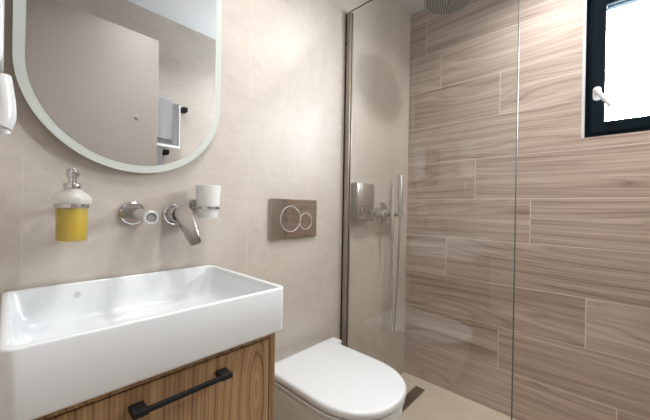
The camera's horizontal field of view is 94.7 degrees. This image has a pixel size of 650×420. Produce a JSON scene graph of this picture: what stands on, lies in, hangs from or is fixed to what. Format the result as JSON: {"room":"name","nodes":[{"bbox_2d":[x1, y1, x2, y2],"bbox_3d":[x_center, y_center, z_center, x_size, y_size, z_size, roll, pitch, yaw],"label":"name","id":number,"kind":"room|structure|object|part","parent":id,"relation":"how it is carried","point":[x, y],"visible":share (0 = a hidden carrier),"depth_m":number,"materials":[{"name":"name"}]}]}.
{"room":"bathroom","nodes":[
{"label":"bathroom","id":0,"kind":"room"},
{"bbox_2d":[0,0,409,374],"bbox_3d":[-0.204,-0.115,1.277,0.100,2.594,2.100,1,0,43],"label":"wall","id":1,"kind":"structure","parent":0,"point":[279,134],"depth_m":1.21,"materials":[{"name":"beige tile"}]},
{"bbox_2d":[54,203,89,207],"bbox_3d":[-0.599,-0.008,0.705,0.109,0.044,0.064,1,0,43],"label":"holder","id":2,"kind":"object","parent":1,"relation":"attached to","point":[62,205],"visible":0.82,"depth_m":0.67,"materials":[{"name":"silver metal"}]},
{"bbox_2d":[51,168,91,241],"bbox_3d":[-0.583,-0.007,0.690,0.072,0.170,0.072,1,0,43],"label":"soap dispenser","id":3,"kind":"object","parent":2,"relation":"in","point":[71,223],"visible":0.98,"depth_m":0.67,"materials":[{"name":"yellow glass"}]},
{"bbox_2d":[12,0,221,172],"bbox_3d":[-0.521,-0.658,0.838,0.023,1.114,0.485,1,0,43],"label":"wall mirror","id":4,"kind":"object","parent":1,"relation":"attached to","point":[126,85],"visible":1,"depth_m":0.81,"materials":[{"name":"white mirror"}]},
{"bbox_2d":[119,202,158,224],"bbox_3d":[-0.483,0.013,0.786,0.168,0.065,0.065,1,0,43],"label":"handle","id":5,"kind":"object","parent":1,"relation":"attached to","point":[131,213],"visible":1,"depth_m":0.80,"materials":[{"name":"silver metal"}]},
{"bbox_2d":[34,333,274,419],"bbox_3d":[-0.410,0.528,0.696,0.410,0.464,0.457,1,0,43],"label":"vanity cabinet","id":6,"kind":"object","parent":1,"relation":"attached to","point":[236,383],"visible":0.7,"depth_m":0.61,"materials":[{"name":"brown wood"}]},
{"bbox_3d":[-0.320,0.344,0.512,0.032,0.010,0.023,1,0,43],"label":"handle post","id":7,"kind":"part","parent":6,"relation":"part of","materials":[{"name":"black metal"}]},
{"bbox_2d":[0,265,282,419],"bbox_3d":[-0.406,0.241,0.703,0.394,0.108,0.486,1,0,43],"label":"washbasin","id":8,"kind":"object","parent":6,"relation":"on","point":[62,346],"visible":1,"depth_m":0.60,"materials":[{"name":"white ceramic"}]},
{"bbox_3d":[-0.258,0.345,0.563,0.008,0.008,0.134,1,0,43],"label":"handle","id":9,"kind":"part","parent":6,"relation":"part of","materials":[{"name":"black metal"}]},
{"bbox_3d":[-0.212,0.346,0.627,0.032,0.010,0.023,1,0,43],"label":"handle post","id":10,"kind":"part","parent":6,"relation":"part of","materials":[{"name":"black metal"}]},
{"bbox_3d":[-0.270,0.530,0.867,0.379,0.464,0.016,1,0,43],"label":"panel","id":11,"kind":"part","parent":6,"relation":"part of","materials":[{"name":"brown wood"}]},
{"bbox_2d":[162,204,200,245],"bbox_3d":[-0.431,0.046,0.902,0.101,0.124,0.066,1,0,31],"label":"mixer valve","id":12,"kind":"object","parent":1,"relation":"attached to","point":[173,214],"visible":1,"depth_m":0.89,"materials":[{"name":"silver metal"}]},
{"bbox_3d":[-0.408,0.049,0.889,0.039,0.121,0.069,1,0,43],"label":"lever","id":13,"kind":"part","parent":12,"relation":"part of","materials":[{"name":"grey metal"}]},
{"bbox_2d":[191,199,219,211],"bbox_3d":[-0.377,-0.010,0.945,0.105,0.042,0.072,1,0,43],"label":"holder","id":14,"kind":"object","parent":1,"relation":"attached to","point":[194,207],"visible":0.76,"depth_m":0.96,"materials":[{"name":"silver metal"}]},
{"bbox_3d":[-0.418,-0.010,0.971,0.010,0.042,0.032,1,0,43],"label":"wall plate","id":15,"kind":"part","parent":14,"relation":"part of","materials":[{"name":"silver metal"}]},
{"bbox_2d":[195,185,220,217],"bbox_3d":[-0.364,-0.023,0.933,0.075,0.100,0.075,1,0,43],"label":"tumbler","id":16,"kind":"object","parent":14,"relation":"in","point":[206,195],"visible":0.92,"depth_m":0.90,"materials":[{"name":"white glass"}]},
{"bbox_2d":[269,198,316,239],"bbox_3d":[-0.129,0.041,1.276,0.014,0.164,0.256,1,0,43],"label":"flush plate","id":17,"kind":"object","parent":1,"relation":"attached to","point":[288,218],"visible":1,"depth_m":1.26,"materials":[{"name":"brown metal"}]},
{"bbox_2d":[274,337,406,419],"bbox_3d":[0.037,0.774,1.102,0.515,0.366,0.424,1,0,43],"label":"toilet","id":18,"kind":"object","parent":1,"relation":"attached to","point":[328,379],"visible":0.81,"depth_m":1.02,"materials":[{"name":"white ceramic"}]},
{"bbox_3d":[0.033,0.795,1.106,0.505,0.323,0.350,1,0,43],"label":"bowl","id":19,"kind":"part","parent":18,"relation":"part of","materials":[{"name":"white ceramic"}]},
{"bbox_2d":[350,182,374,221],"bbox_3d":[0.203,-0.034,1.589,0.066,0.203,0.154,1,0,43],"label":"dispenser","id":20,"kind":"object","parent":1,"relation":"attached to","point":[362,194],"visible":0.97,"depth_m":1.55,"materials":[{"name":"silver metal"}]},
{"bbox_2d":[374,182,402,234],"bbox_3d":[0.354,-0.004,1.730,0.095,0.300,0.267,1,0,43],"label":"shower mixer","id":21,"kind":"object","parent":1,"relation":"attached to","point":[381,213],"visible":0.97,"depth_m":1.71,"materials":[{"name":"silver metal"}]},
{"bbox_3d":[0.385,-0.004,1.710,0.023,0.300,0.023,1,0,43],"label":"lever","id":22,"kind":"part","parent":21,"relation":"part of","materials":[{"name":"silver metal"}]},
{"bbox_2d":[390,175,403,330],"bbox_3d":[0.424,0.263,1.789,0.079,0.930,0.036,1,0,-17],"label":"shower","id":23,"kind":"object","parent":21,"relation":"attached to","point":[400,177],"visible":0.91,"depth_m":1.78,"materials":[{"name":"silver metal"}]},
{"bbox_2d":[340,0,519,419],"bbox_3d":[0.369,0.050,1.266,0.752,2.082,0.029,1,0,43],"label":"screen","id":24,"kind":"object","parent":1,"relation":"attached to","point":[349,33],"visible":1,"depth_m":1.50,"materials":[{"name":"clear glass"}]},
{"bbox_2d":[396,0,424,14],"bbox_3d":[0.438,-1.351,0.897,1.520,0.100,2.400,1,0,43],"label":"ceiling","id":25,"kind":"structure","parent":0,"point":[411,6],"depth_m":1.91,"materials":[{"name":"grey paint"}]},
{"bbox_2d":[424,0,471,14],"bbox_3d":[0.607,-1.157,1.460,0.232,0.282,0.232,1,0,43],"label":"shower head","id":26,"kind":"object","parent":25,"relation":"attached to","point":[436,7],"visible":1,"depth_m":1.50},
{"bbox_2d":[401,372,515,419],"bbox_3d":[0.394,1.143,0.902,1.520,0.100,2.400,1,0,43],"label":"floor","id":27,"kind":"structure","parent":0,"point":[436,402],"depth_m":1.66,"materials":[{"name":"beige tile"}]},
{"bbox_2d":[402,386,424,412],"bbox_3d":[0.425,1.090,1.660,0.063,0.003,0.465,1,0,43],"label":"floor drain","id":28,"kind":"object","parent":27,"relation":"on","point":[412,395],"visible":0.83,"depth_m":1.74,"materials":[{"name":"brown metal"}]},
{"bbox_2d":[404,0,649,419],"bbox_3d":[1.094,-0.093,1.621,1.520,2.594,0.180,1,0,43],"label":"wall","id":29,"kind":"structure","parent":0,"point":[582,302],"depth_m":1.56,"materials":[{"name":"brown tile"}]},
{"bbox_2d":[581,0,586,138],"bbox_3d":[1.383,-0.669,1.286,0.418,0.685,0.080,1,0,43],"label":"trim","id":30,"kind":"structure","parent":29,"relation":"attached to","point":[585,1],"depth_m":1.40,"materials":[{"name":"grey"}]},
{"bbox_2d":[585,0,649,137],"bbox_3d":[1.389,-0.667,1.291,0.402,0.675,0.148,1,0,43],"label":"window","id":31,"kind":"structure","parent":29,"relation":"in","point":[595,98],"depth_m":1.38,"materials":[{"name":"metal"},{"name":"black painted metal"},{"name":"white plastic"}]},
{"bbox_3d":[1.248,-0.533,1.372,0.030,0.064,0.039,1,0,43],"label":"handle","id":32,"kind":"part","parent":31,"relation":"part of","materials":[{"name":"silver metal"}]},
{"bbox_3d":[-0.336,-0.115,0.028,1.420,2.394,0.100,1,0,43],"label":"wall","id":33,"kind":"structure","parent":0,"visible":0},
{"bbox_2d":[0,0,16,135],"bbox_3d":[-0.610,-0.336,0.476,0.090,0.416,0.171,1,0,43],"label":"hair dryer","id":34,"kind":"object","parent":33,"relation":"attached to","point":[8,110],"visible":1,"depth_m":0.52,"materials":[{"name":"white plastic"}]}
]}

